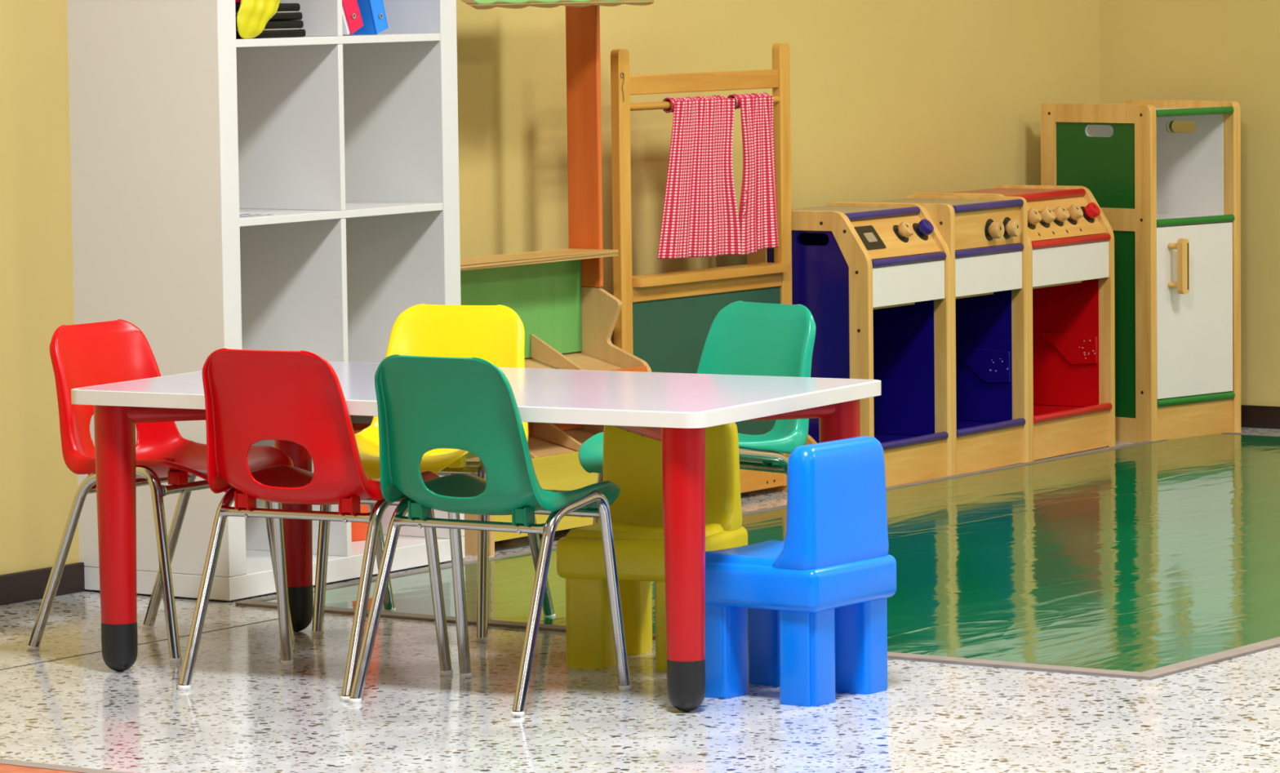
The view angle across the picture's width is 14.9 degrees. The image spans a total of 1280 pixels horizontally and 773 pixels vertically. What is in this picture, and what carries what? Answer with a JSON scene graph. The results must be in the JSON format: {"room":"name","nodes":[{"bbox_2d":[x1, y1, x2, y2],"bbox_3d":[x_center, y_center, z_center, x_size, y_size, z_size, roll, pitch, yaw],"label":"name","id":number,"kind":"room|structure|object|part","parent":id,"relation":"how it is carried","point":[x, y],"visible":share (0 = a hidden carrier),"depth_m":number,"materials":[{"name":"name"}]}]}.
{"room":"children's room","nodes":[
{"label":"children's room","id":0,"kind":"room"},
{"bbox_2d":[0,0,1100,574],"bbox_3d":[-3.171,-0.917,6.853,0.106,3.200,15.486,3,6,35],"label":"wall","id":1,"kind":"structure","parent":0,"point":[891,100],"depth_m":11.38,"materials":[{"name":"paint"}]},
{"bbox_2d":[0,562,89,605],"bbox_3d":[-3.137,0.654,6.909,0.012,0.059,15.374,3,6,35],"label":"baseboard","id":2,"kind":"structure","parent":1,"relation":"attached to","point":[27,585],"depth_m":9.69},
{"bbox_2d":[0,426,1279,772],"bbox_3d":[0.754,0.907,4.294,9.600,0.100,15.486,3,6,35],"label":"floor","id":3,"kind":"structure","parent":0,"point":[243,710],"depth_m":8.13,"materials":[{"name":"stone"}]},
{"bbox_2d":[0,759,127,772],"bbox_3d":[-0.567,0.713,6.153,3.300,0.005,2.055,3,6,35],"label":"floor mat","id":4,"kind":"object","parent":3,"relation":"on","point":[6,766],"visible":1,"depth_m":7.60,"materials":[{"name":"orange plastic"}]},
{"bbox_2d":[0,618,278,670],"bbox_3d":[-2.106,0.635,7.327,0.003,0.002,5.235,3,6,35],"label":"trim","id":5,"kind":"structure","parent":3,"relation":"on","point":[275,619],"depth_m":9.04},
{"bbox_2d":[26,319,294,663],"bbox_3d":[-0.860,0.182,8.975,0.413,0.591,0.350,3,6,34],"label":"chair","id":6,"kind":"object","parent":3,"relation":"on","point":[116,351],"visible":0.59,"depth_m":8.98,"materials":[{"name":"red plastic"}]},
{"bbox_3d":[-0.926,0.176,9.020,0.022,0.022,0.301,3,6,34],"label":"cross rail","id":7,"kind":"part","parent":6,"relation":"part of","materials":[{"name":"silver metal"}]},
{"bbox_3d":[-0.772,0.175,8.915,0.022,0.022,0.301,3,6,34],"label":"cross rail","id":8,"kind":"part","parent":6,"relation":"part of","materials":[{"name":"silver metal"}]},
{"bbox_2d":[66,0,465,600],"bbox_3d":[-0.753,-0.358,9.976,0.384,1.486,0.786,3,6,34],"label":"cube shelf","id":9,"kind":"object","parent":3,"relation":"on","point":[181,126],"visible":0.71,"depth_m":9.85,"materials":[{"name":"white laminate"}]},
{"bbox_3d":[-0.957,-0.333,9.674,0.384,1.400,0.056,3,6,34],"label":"panel","id":10,"kind":"part","parent":9,"relation":"part of","materials":[{"name":"white laminate"}]},
{"bbox_2d":[239,213,275,217],"bbox_3d":[-0.793,-0.337,9.692,0.100,0.001,0.150,2,6,31],"label":"paper sheet","id":11,"kind":"object","parent":9,"relation":"on","point":[241,215],"visible":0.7,"depth_m":9.71,"materials":[{"name":"white paper"}]},
{"bbox_2d":[239,213,262,217],"bbox_3d":[-0.788,-0.337,9.693,0.070,0.001,0.132,2,6,31],"label":"print","id":12,"kind":"object","parent":11,"relation":"on","point":[241,215],"depth_m":9.69},
{"bbox_2d":[236,0,280,38],"bbox_3d":[-0.733,-0.786,9.651,0.035,0.202,0.196,3,6,36],"label":"bag","id":13,"kind":"object","parent":9,"relation":"on","point":[252,15],"visible":1,"depth_m":9.61,"materials":[{"name":"yellow plastic"}]},
{"bbox_2d":[235,19,305,39],"bbox_3d":[-0.820,-0.709,9.743,0.200,0.034,0.256,3,6,34],"label":"folder","id":14,"kind":"object","parent":9,"relation":"on","point":[273,28],"visible":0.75,"depth_m":9.73,"materials":[{"name":"black plastic"}]},
{"bbox_2d":[235,3,302,21],"bbox_3d":[-0.825,-0.742,9.737,0.200,0.034,0.256,2,6,33],"label":"folder","id":15,"kind":"object","parent":14,"relation":"on","point":[286,11],"visible":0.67,"depth_m":9.75,"materials":[{"name":"black plastic"}]},
{"bbox_2d":[235,0,240,4],"bbox_3d":[-0.786,-0.769,9.726,0.090,0.020,0.120,3,6,34],"label":"pouch","id":16,"kind":"object","parent":15,"relation":"on","point":[237,2],"visible":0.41,"depth_m":9.66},
{"bbox_3d":[-0.744,0.359,10.037,0.384,0.046,0.786,3,6,34],"label":"panel","id":17,"kind":"part","parent":9,"relation":"part of","materials":[{"name":"white laminate"}]},
{"bbox_2d":[342,0,363,34],"bbox_3d":[-0.666,-0.772,9.947,0.203,0.119,0.088,3,6,34],"label":"binder","id":18,"kind":"object","parent":9,"relation":"on","point":[352,21],"visible":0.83,"depth_m":9.90,"materials":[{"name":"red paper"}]},
{"bbox_2d":[350,415,377,541],"bbox_3d":[-0.620,0.172,10.225,0.180,0.292,0.180,3,6,34],"label":"tub","id":19,"kind":"object","parent":9,"relation":"on","point":[358,530],"visible":0.1,"depth_m":10.19,"materials":[{"name":"orange plastic"}]},
{"bbox_2d":[349,0,388,34],"bbox_3d":[-0.627,-0.839,10.009,0.203,0.242,0.112,3,6,34],"label":"binder","id":20,"kind":"object","parent":9,"relation":"on","point":[372,12],"visible":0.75,"depth_m":9.98,"materials":[{"name":"blue plastic"}]},
{"bbox_3d":[-0.549,-0.389,10.278,0.384,1.400,0.056,3,6,34],"label":"panel","id":21,"kind":"part","parent":9,"relation":"part of","materials":[{"name":"white laminate"}]},
{"bbox_2d":[177,348,453,702],"bbox_3d":[-0.553,0.217,8.521,0.350,0.591,0.413,2,6,28],"label":"chair","id":22,"kind":"object","parent":3,"relation":"on","point":[251,397],"visible":0.86,"depth_m":8.39,"materials":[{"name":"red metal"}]},
{"bbox_3d":[-0.590,0.221,8.451,0.301,0.022,0.022,2,6,28],"label":"cross rail","id":23,"kind":"part","parent":22,"relation":"part of","materials":[{"name":"silver metal"}]},
{"bbox_3d":[-0.504,0.198,8.614,0.301,0.022,0.022,2,6,28],"label":"cross rail","id":24,"kind":"part","parent":22,"relation":"part of","materials":[{"name":"silver metal"}]},
{"bbox_2d":[311,303,555,642],"bbox_3d":[-0.399,0.156,9.173,0.353,0.597,0.417,1,5,20],"label":"chair","id":25,"kind":"object","parent":3,"relation":"on","point":[493,334],"visible":0.51,"depth_m":9.27,"materials":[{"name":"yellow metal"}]},
{"bbox_3d":[-0.436,0.155,9.072,0.304,0.022,0.022,1,5,20],"label":"cross rail","id":26,"kind":"part","parent":25,"relation":"part of","materials":[{"name":"silver metal"}]},
{"bbox_3d":[-0.371,0.147,9.248,0.304,0.022,0.022,1,5,20],"label":"cross rail","id":27,"kind":"part","parent":25,"relation":"part of","materials":[{"name":"silver metal"}]},
{"bbox_2d":[71,361,881,711],"bbox_3d":[-0.286,0.247,8.635,1.267,0.504,0.693,2,6,29],"label":"table","id":28,"kind":"object","parent":3,"relation":"on","point":[674,410],"visible":0.66,"depth_m":8.53,"materials":[{"name":"laminate"}]},
{"bbox_3d":[-0.923,0.224,8.661,0.072,0.392,0.072,2,6,29],"label":"leg","id":29,"kind":"part","parent":28,"relation":"part of","materials":[{"name":"red metal"}]},
{"bbox_3d":[-0.745,0.040,8.697,0.365,0.037,0.064,-2,5,-16],"label":"rail","id":30,"kind":"part","parent":28,"relation":"part of","materials":[{"name":"red metal"}]},
{"bbox_3d":[-0.646,0.178,9.158,0.072,0.392,0.072,2,6,29],"label":"leg","id":31,"kind":"part","parent":28,"relation":"part of","materials":[{"name":"red metal"}]},
{"bbox_3d":[0.020,0.067,8.272,0.064,0.037,0.365,-2,5,-16],"label":"rail","id":32,"kind":"part","parent":28,"relation":"part of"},
{"bbox_3d":[0.074,0.258,8.108,0.072,0.392,0.072,2,6,29],"label":"leg","id":33,"kind":"part","parent":28,"relation":"part of","materials":[{"name":"red metal"}]},
{"bbox_3d":[0.169,0.042,8.538,0.365,0.037,0.064,-2,5,-16],"label":"rail","id":34,"kind":"part","parent":28,"relation":"part of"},
{"bbox_3d":[0.351,0.212,8.605,0.072,0.392,0.072,2,6,29],"label":"leg","id":35,"kind":"part","parent":28,"relation":"part of","materials":[{"name":"red metal"}]},
{"bbox_2d":[348,354,631,717],"bbox_3d":[-0.242,0.229,8.328,0.350,0.591,0.413,2,6,32],"label":"chair","id":36,"kind":"object","parent":3,"relation":"on","point":[424,404],"visible":1,"depth_m":8.21,"materials":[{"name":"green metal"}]},
{"bbox_3d":[-0.284,0.233,8.260,0.301,0.022,0.022,2,6,32],"label":"cross rail","id":37,"kind":"part","parent":36,"relation":"part of","materials":[{"name":"silver metal"}]},
{"bbox_3d":[-0.187,0.211,8.417,0.301,0.022,0.022,2,6,32],"label":"cross rail","id":38,"kind":"part","parent":36,"relation":"part of","materials":[{"name":"silver metal"}]},
{"bbox_2d":[460,0,654,555],"bbox_3d":[-0.238,-0.289,10.555,0.242,1.247,0.660,3,6,35],"label":"stand","id":39,"kind":"object","parent":3,"relation":"on","point":[569,322],"visible":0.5,"depth_m":10.79,"materials":[{"name":"brown wood"}]},
{"bbox_3d":[-0.395,0.090,10.367,0.206,0.527,0.015,3,6,35],"label":"panel","id":40,"kind":"part","parent":39,"relation":"part of","materials":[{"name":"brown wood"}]},
{"bbox_3d":[-0.296,-0.163,10.632,0.012,0.213,0.569,3,6,35],"label":"panel","id":41,"kind":"part","parent":39,"relation":"part of","materials":[{"name":"green wood"}]},
{"bbox_3d":[-0.293,0.040,10.649,0.012,0.145,0.569,3,6,35],"label":"panel","id":42,"kind":"part","parent":39,"relation":"part of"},
{"bbox_2d":[527,427,596,457],"bbox_3d":[-0.232,0.139,10.616,0.161,0.046,0.569,3,6,35],"label":"tray","id":43,"kind":"object","parent":39,"relation":"on","point":[542,442],"depth_m":10.69,"materials":[{"name":"brown wood"}]},
{"bbox_2d":[524,351,623,370],"bbox_3d":[-0.227,-0.024,10.597,0.178,0.058,0.569,3,6,35],"label":"tray","id":44,"kind":"object","parent":39,"relation":"on","point":[592,361],"depth_m":10.76,"materials":[{"name":"brown wood"}]},
{"bbox_3d":[-0.123,-0.573,10.831,0.085,0.708,0.015,3,6,35],"label":"post","id":45,"kind":"part","parent":39,"relation":"part of","materials":[{"name":"orange wood"}]},
{"bbox_3d":[-0.062,0.045,10.846,0.206,0.527,0.015,3,6,35],"label":"panel","id":46,"kind":"part","parent":39,"relation":"part of","materials":[{"name":"brown wood"}]},
{"bbox_2d":[555,422,747,671],"bbox_3d":[0.023,0.272,8.714,0.270,0.434,0.274,1,5,21],"label":"chair","id":47,"kind":"object","parent":3,"relation":"on","point":[632,461],"visible":0.56,"depth_m":8.72,"materials":[{"name":"yellow plastic"}]},
{"bbox_3d":[-0.087,0.409,8.673,0.075,0.170,0.073,1,5,21],"label":"leg","id":48,"kind":"part","parent":47,"relation":"part of","materials":[{"name":"yellow plastic"}]},
{"bbox_3d":[-0.023,0.394,8.838,0.075,0.170,0.073,1,5,21],"label":"leg","id":49,"kind":"part","parent":47,"relation":"part of","materials":[{"name":"yellow plastic"}]},
{"bbox_3d":[0.022,0.255,8.713,0.245,0.024,0.250,1,5,21],"label":"seat","id":50,"kind":"part","parent":47,"relation":"part of","materials":[{"name":"yellow plastic"}]},
{"bbox_3d":[0.072,0.412,8.613,0.075,0.170,0.073,1,5,21],"label":"leg","id":51,"kind":"part","parent":47,"relation":"part of","materials":[{"name":"yellow plastic"}]},
{"bbox_3d":[0.051,0.158,8.782,0.260,0.219,0.088,1,5,21],"label":"backrest","id":52,"kind":"part","parent":47,"relation":"part of","materials":[{"name":"yellow plastic"}]},
{"bbox_2d":[610,43,817,493],"bbox_3d":[0.178,-0.251,11.195,0.250,1.050,0.698,3,6,35],"label":"puppet theater","id":53,"kind":"object","parent":3,"relation":"on","point":[664,320],"visible":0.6,"depth_m":11.14,"materials":[{"name":"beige wood"}]},
{"bbox_3d":[-0.038,-0.234,10.947,0.022,1.036,0.043,3,6,35],"label":"post","id":54,"kind":"part","parent":53,"relation":"part of","materials":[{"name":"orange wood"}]},
{"bbox_2d":[657,94,741,259],"bbox_3d":[0.123,-0.475,11.137,0.058,0.368,0.295,3,6,35],"label":"curtain","id":55,"kind":"object","parent":53,"relation":"hanging from","point":[700,218],"visible":1,"depth_m":11.13,"materials":[{"name":"red fabric"}]},
{"bbox_3d":[0.143,-0.694,11.178,0.014,0.043,0.611,3,6,35],"label":"rail","id":56,"kind":"part","parent":53,"relation":"part of","materials":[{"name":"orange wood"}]},
{"bbox_3d":[0.145,-0.645,11.181,0.017,0.017,0.612,3,6,35],"label":"curtain rod","id":57,"kind":"part","parent":53,"relation":"part of","materials":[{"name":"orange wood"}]},
{"bbox_3d":[0.151,-0.228,11.216,0.016,0.035,0.611,3,6,35],"label":"apron rail","id":58,"kind":"part","parent":53,"relation":"part of","materials":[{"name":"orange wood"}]},
{"bbox_3d":[0.148,-0.256,11.219,0.074,0.020,0.618,3,6,35],"label":"sill","id":59,"kind":"part","parent":53,"relation":"part of","materials":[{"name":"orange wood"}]},
{"bbox_2d":[727,92,778,255],"bbox_3d":[0.264,-0.492,11.339,0.061,0.370,0.181,3,6,35],"label":"curtain","id":60,"kind":"object","parent":53,"relation":"hanging from","point":[757,212],"visible":1,"depth_m":11.33,"materials":[{"name":"red fabric"}]},
{"bbox_3d":[0.157,0.226,11.255,0.016,0.060,0.611,3,6,35],"label":"rail","id":61,"kind":"part","parent":53,"relation":"part of","materials":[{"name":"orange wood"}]},
{"bbox_3d":[0.335,-0.284,11.483,0.022,1.036,0.043,3,6,35],"label":"post","id":62,"kind":"part","parent":53,"relation":"part of","materials":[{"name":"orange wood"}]},
{"bbox_2d":[235,431,1279,679],"bbox_3d":[1.174,0.310,10.619,2.025,0.006,3.970,3,6,35],"label":"floor mat","id":63,"kind":"object","parent":3,"relation":"on","point":[1160,558],"visible":0.71,"depth_m":9.98,"materials":[{"name":"green plastic"}]},
{"bbox_2d":[577,300,816,524],"bbox_3d":[0.115,0.153,9.119,0.419,0.600,0.355,-5,7,-42],"label":"chair","id":64,"kind":"object","parent":63,"relation":"on","point":[744,338],"visible":0.48,"depth_m":9.17,"materials":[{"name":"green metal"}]},
{"bbox_3d":[0.174,0.145,9.174,0.022,0.022,0.306,-5,7,-42],"label":"cross rail","id":65,"kind":"part","parent":64,"relation":"part of","materials":[{"name":"silver metal"}]},
{"bbox_2d":[704,435,896,706],"bbox_3d":[0.254,0.304,8.307,0.274,0.434,0.262,3,6,36],"label":"chair","id":66,"kind":"object","parent":3,"relation":"on","point":[806,611],"visible":0.92,"depth_m":8.23,"materials":[{"name":"blue plastic"}]},
{"bbox_3d":[0.136,0.438,8.303,0.073,0.170,0.073,3,6,36],"label":"leg","id":67,"kind":"part","parent":66,"relation":"part of","materials":[{"name":"blue plastic"}]},
{"bbox_3d":[0.254,0.287,8.305,0.250,0.024,0.238,3,6,36],"label":"seat","id":68,"kind":"part","parent":66,"relation":"part of","materials":[{"name":"blue plastic"}]},
{"bbox_3d":[0.232,0.425,8.436,0.073,0.170,0.073,3,6,36],"label":"leg","id":69,"kind":"part","parent":66,"relation":"part of","materials":[{"name":"blue plastic"}]},
{"bbox_3d":[0.279,0.445,8.200,0.073,0.170,0.073,3,6,36],"label":"leg","id":70,"kind":"part","parent":66,"relation":"part of","materials":[{"name":"blue plastic"}]},
{"bbox_3d":[0.320,0.200,8.249,0.088,0.219,0.252,3,6,36],"label":"backrest","id":71,"kind":"part","parent":66,"relation":"part of","materials":[{"name":"blue plastic"}]},
{"bbox_3d":[0.376,0.432,8.333,0.073,0.170,0.073,3,6,36],"label":"leg","id":72,"kind":"part","parent":66,"relation":"part of","materials":[{"name":"blue plastic"}]},
{"bbox_2d":[746,202,951,487],"bbox_3d":[0.503,-0.099,11.685,0.336,0.657,0.397,2,6,33],"label":"toy","id":73,"kind":"object","parent":3,"relation":"on","point":[873,279],"visible":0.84,"depth_m":11.61,"materials":[{"name":"brown wood"}]},
{"bbox_3d":[0.400,-0.087,11.530,0.226,0.561,0.010,2,6,33],"label":"panel","id":74,"kind":"part","parent":73,"relation":"part of","materials":[{"name":"blue paint"}]},
{"bbox_3d":[0.400,-0.085,11.530,0.330,0.657,0.022,2,6,33],"label":"frame","id":75,"kind":"part","parent":73,"relation":"part of","materials":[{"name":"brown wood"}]},
{"bbox_3d":[0.571,-0.408,11.612,0.019,0.019,0.350,2,6,33],"label":"edge rod","id":76,"kind":"part","parent":73,"relation":"part of","materials":[{"name":"purple wood"}]},
{"bbox_3d":[0.601,-0.114,11.842,0.330,0.657,0.022,2,6,33],"label":"frame","id":77,"kind":"part","parent":73,"relation":"part of","materials":[{"name":"brown wood"}]},
{"bbox_3d":[0.601,-0.116,11.842,0.226,0.561,0.010,2,6,33],"label":"panel","id":78,"kind":"part","parent":73,"relation":"part of","materials":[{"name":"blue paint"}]},
{"bbox_3d":[0.594,-0.353,11.602,0.075,0.093,0.350,2,6,33],"label":"control panel","id":79,"kind":"part","parent":73,"relation":"part of","materials":[{"name":"brown wood"}]},
{"bbox_3d":[0.586,-0.051,11.843,0.284,0.331,0.002,2,6,33],"label":"panel","id":80,"kind":"part","parent":73,"relation":"part of","materials":[{"name":"blue paint"}]},
{"bbox_3d":[0.629,-0.372,11.628,0.037,0.039,0.039,2,6,33],"label":"knob","id":81,"kind":"part","parent":73,"relation":"part of","materials":[{"name":"brown wood"}]},
{"bbox_3d":[0.632,-0.299,11.583,0.019,0.019,0.350,2,6,33],"label":"edge rod","id":82,"kind":"part","parent":73,"relation":"part of","materials":[{"name":"purple wood"}]},
{"bbox_3d":[0.639,0.131,11.618,0.019,0.019,0.350,2,6,33],"label":"edge rod","id":83,"kind":"part","parent":73,"relation":"part of","materials":[{"name":"plastic"}]},
{"bbox_3d":[0.681,-0.380,11.707,0.039,0.040,0.039,2,6,33],"label":"knob","id":84,"kind":"part","parent":73,"relation":"part of","materials":[{"name":"wood"}]},
{"bbox_2d":[834,195,1029,475],"bbox_3d":[0.721,-0.130,12.010,0.351,0.657,0.392,2,6,33],"label":"toy","id":85,"kind":"object","parent":3,"relation":"on","point":[985,237],"visible":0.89,"depth_m":12.05,"materials":[{"name":"brown wood"}]},
{"bbox_3d":[0.613,-0.116,11.862,0.330,0.657,0.022,2,6,33],"label":"frame","id":86,"kind":"part","parent":85,"relation":"part of","materials":[{"name":"brown wood"}]},
{"bbox_3d":[0.812,-0.144,12.169,0.330,0.657,0.022,2,6,33],"label":"frame","id":87,"kind":"part","parent":85,"relation":"part of","materials":[{"name":"brown wood"}]},
{"bbox_3d":[0.812,-0.146,12.169,0.226,0.561,0.010,2,6,33],"label":"panel","id":88,"kind":"part","parent":85,"relation":"part of","materials":[{"name":"blue paint"}]},
{"bbox_3d":[0.797,-0.081,12.170,0.283,0.331,0.002,2,6,33],"label":"panel","id":89,"kind":"part","parent":85,"relation":"part of","materials":[{"name":"blue wood"}]},
{"bbox_3d":[0.836,-0.387,11.912,0.008,0.094,0.344,2,6,33],"label":"control panel","id":90,"kind":"part","parent":85,"relation":"part of","materials":[{"name":"brown wood"}]},
{"bbox_3d":[0.842,-0.438,11.903,0.019,0.019,0.344,2,6,33],"label":"edge rod","id":91,"kind":"part","parent":85,"relation":"part of","materials":[{"name":"purple plastic"}]},
{"bbox_3d":[0.844,-0.330,11.912,0.019,0.019,0.344,2,6,33],"label":"edge rod","id":92,"kind":"part","parent":85,"relation":"part of","materials":[{"name":"purple wood"}]},
{"bbox_3d":[0.851,0.100,11.948,0.019,0.019,0.344,2,6,33],"label":"edge rod","id":93,"kind":"part","parent":85,"relation":"part of","materials":[{"name":"plastic"}]},
{"bbox_3d":[0.863,-0.380,11.918,0.029,0.041,0.041,2,6,33],"label":"knob","id":94,"kind":"part","parent":85,"relation":"part of","materials":[{"name":"brown wood"}]},
{"bbox_3d":[0.911,-0.387,11.991,0.029,0.041,0.041,2,6,33],"label":"knob","id":95,"kind":"part","parent":85,"relation":"part of","materials":[{"name":"brown wood"}]},
{"bbox_2d":[911,184,1115,462],"bbox_3d":[0.946,-0.166,12.372,0.336,0.662,0.465,2,6,33],"label":"toy","id":96,"kind":"object","parent":3,"relation":"on","point":[1071,317],"visible":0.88,"depth_m":12.45,"materials":[{"name":"brown wood"}]},
{"bbox_3d":[0.825,-0.149,12.189,0.330,0.662,0.022,2,6,33],"label":"frame","id":97,"kind":"part","parent":96,"relation":"part of","materials":[{"name":"brown wood"}]},
{"bbox_3d":[0.974,-0.421,12.155,0.040,0.041,0.039,2,6,33],"label":"knob","id":98,"kind":"part","parent":96,"relation":"part of","materials":[{"name":"brown wood"}]},
{"bbox_3d":[1.013,-0.478,12.299,0.019,0.019,0.418,2,6,33],"label":"edge rod","id":99,"kind":"part","parent":96,"relation":"part of","materials":[{"name":"red wood"}]},
{"bbox_3d":[1.015,-0.427,12.218,0.040,0.041,0.039,2,6,33],"label":"knob","id":100,"kind":"part","parent":96,"relation":"part of","materials":[{"name":"brown wood"}]},
{"bbox_3d":[1.062,-0.183,12.558,0.330,0.662,0.022,2,6,33],"label":"frame","id":101,"kind":"part","parent":96,"relation":"part of","materials":[{"name":"brown wood"}]},
{"bbox_3d":[1.062,-0.185,12.558,0.226,0.566,0.010,2,6,33],"label":"panel","id":102,"kind":"part","parent":96,"relation":"part of","materials":[{"name":"red paint"}]},
{"bbox_3d":[1.054,-0.433,12.280,0.040,0.041,0.039,2,6,33],"label":"knob","id":103,"kind":"part","parent":96,"relation":"part of","materials":[{"name":"brown wood"}]},
{"bbox_3d":[1.048,-0.117,12.559,0.283,0.331,0.002,2,6,33],"label":"panel","id":104,"kind":"part","parent":96,"relation":"part of","materials":[{"name":"red paint"}]},
{"bbox_3d":[1.037,-0.420,12.289,0.075,0.098,0.417,2,6,33],"label":"control panel","id":105,"kind":"part","parent":96,"relation":"part of","materials":[{"name":"brown wood"}]},
{"bbox_3d":[1.075,-0.363,12.270,0.019,0.019,0.418,2,6,33],"label":"edge rod","id":106,"kind":"part","parent":96,"relation":"part of","materials":[{"name":"red wood"}]},
{"bbox_3d":[1.082,0.066,12.306,0.019,0.019,0.418,2,6,33],"label":"edge rod","id":107,"kind":"part","parent":96,"relation":"part of","materials":[{"name":"red plastic"}]},
{"bbox_3d":[1.093,-0.438,12.341,0.040,0.041,0.039,2,6,33],"label":"knob","id":108,"kind":"part","parent":96,"relation":"part of","materials":[{"name":"brown wood"}]},
{"bbox_3d":[1.144,-0.446,12.419,0.040,0.041,0.039,2,6,33],"label":"knob","id":109,"kind":"part","parent":96,"relation":"part of","materials":[{"name":"red wood"}]},
{"bbox_2d":[1040,99,1240,442],"bbox_3d":[1.322,-0.306,12.756,0.368,0.866,0.421,-5,7,-44],"label":"fridge","id":110,"kind":"object","parent":3,"relation":"on","point":[1170,200],"visible":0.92,"depth_m":12.64,"materials":[{"name":"brown wood"}]},
{"bbox_3d":[1.181,-0.571,12.636,0.008,0.218,0.266,-5,7,-44],"label":"panel","id":111,"kind":"part","parent":110,"relation":"part of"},
{"bbox_3d":[1.175,-0.570,12.630,0.008,0.218,0.266,-5,7,-44],"label":"panel","id":112,"kind":"part","parent":110,"relation":"part of","materials":[{"name":"green paint"}]},
{"bbox_3d":[1.180,-0.563,12.650,0.002,0.266,0.324,-5,7,-44],"label":"panel","id":113,"kind":"part","parent":110,"relation":"part of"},
{"bbox_3d":[1.182,-0.295,12.656,0.024,0.866,0.368,-5,7,-44],"label":"frame","id":114,"kind":"part","parent":110,"relation":"part of","materials":[{"name":"brown wood"}]},
{"bbox_3d":[1.180,-0.165,12.665,0.008,0.480,0.266,-5,7,-44],"label":"panel","id":115,"kind":"part","parent":110,"relation":"part of","materials":[{"name":"green paint"}]},
{"bbox_3d":[1.417,-0.593,12.866,0.010,0.218,0.266,-5,7,-44],"label":"panel","id":116,"kind":"part","parent":110,"relation":"part of","materials":[{"name":"beige wood"}]},
{"bbox_3d":[1.375,-0.308,12.551,0.028,0.142,0.054,-5,7,-44],"label":"handle","id":117,"kind":"part","parent":110,"relation":"part of","materials":[{"name":"brown wood"}]},
{"bbox_3d":[1.424,-0.594,12.873,0.010,0.218,0.266,-5,7,-44],"label":"panel","id":118,"kind":"part","parent":110,"relation":"part of","materials":[{"name":"white paint"}]},
{"bbox_3d":[1.424,-0.319,12.892,0.028,0.866,0.368,-5,7,-44],"label":"frame","id":119,"kind":"part","parent":110,"relation":"part of","materials":[{"name":"brown wood"}]},
{"bbox_3d":[1.402,-0.585,12.867,0.002,0.266,0.324,-5,7,-44],"label":"panel","id":120,"kind":"part","parent":110,"relation":"part of","materials":[{"name":"white wood"}]},
{"bbox_3d":[1.422,-0.706,12.612,0.312,0.019,0.019,-5,7,-44],"label":"edge rod","id":121,"kind":"part","parent":110,"relation":"part of","materials":[{"name":"green wood"}]},
{"bbox_3d":[1.428,-0.197,12.655,0.306,0.440,0.010,-5,7,-44],"label":"door","id":122,"kind":"part","parent":110,"relation":"part of","materials":[{"name":"white wood"}]},
{"bbox_3d":[1.427,-0.427,12.634,0.312,0.019,0.019,-5,7,-44],"label":"edge rod","id":123,"kind":"part","parent":110,"relation":"part of","materials":[{"name":"green wood"}]},
{"bbox_3d":[1.433,0.033,12.673,0.312,0.019,0.019,-5,7,-44],"label":"edge rod","id":124,"kind":"part","parent":110,"relation":"part of","materials":[{"name":"green wood"}]},
{"bbox_2d":[1099,0,1279,406],"bbox_3d":[5.155,-1.326,10.421,9.500,3.200,0.101,3,6,35],"label":"wall","id":125,"kind":"structure","parent":0,"point":[1184,50],"depth_m":12.92,"materials":[{"name":"paint"}]},
{"bbox_2d":[1240,404,1279,429],"bbox_3d":[5.148,0.243,10.505,9.488,0.059,0.020,3,6,35],"label":"baseboard","id":126,"kind":"structure","parent":125,"relation":"attached to","point":[1251,416],"depth_m":12.93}
]}

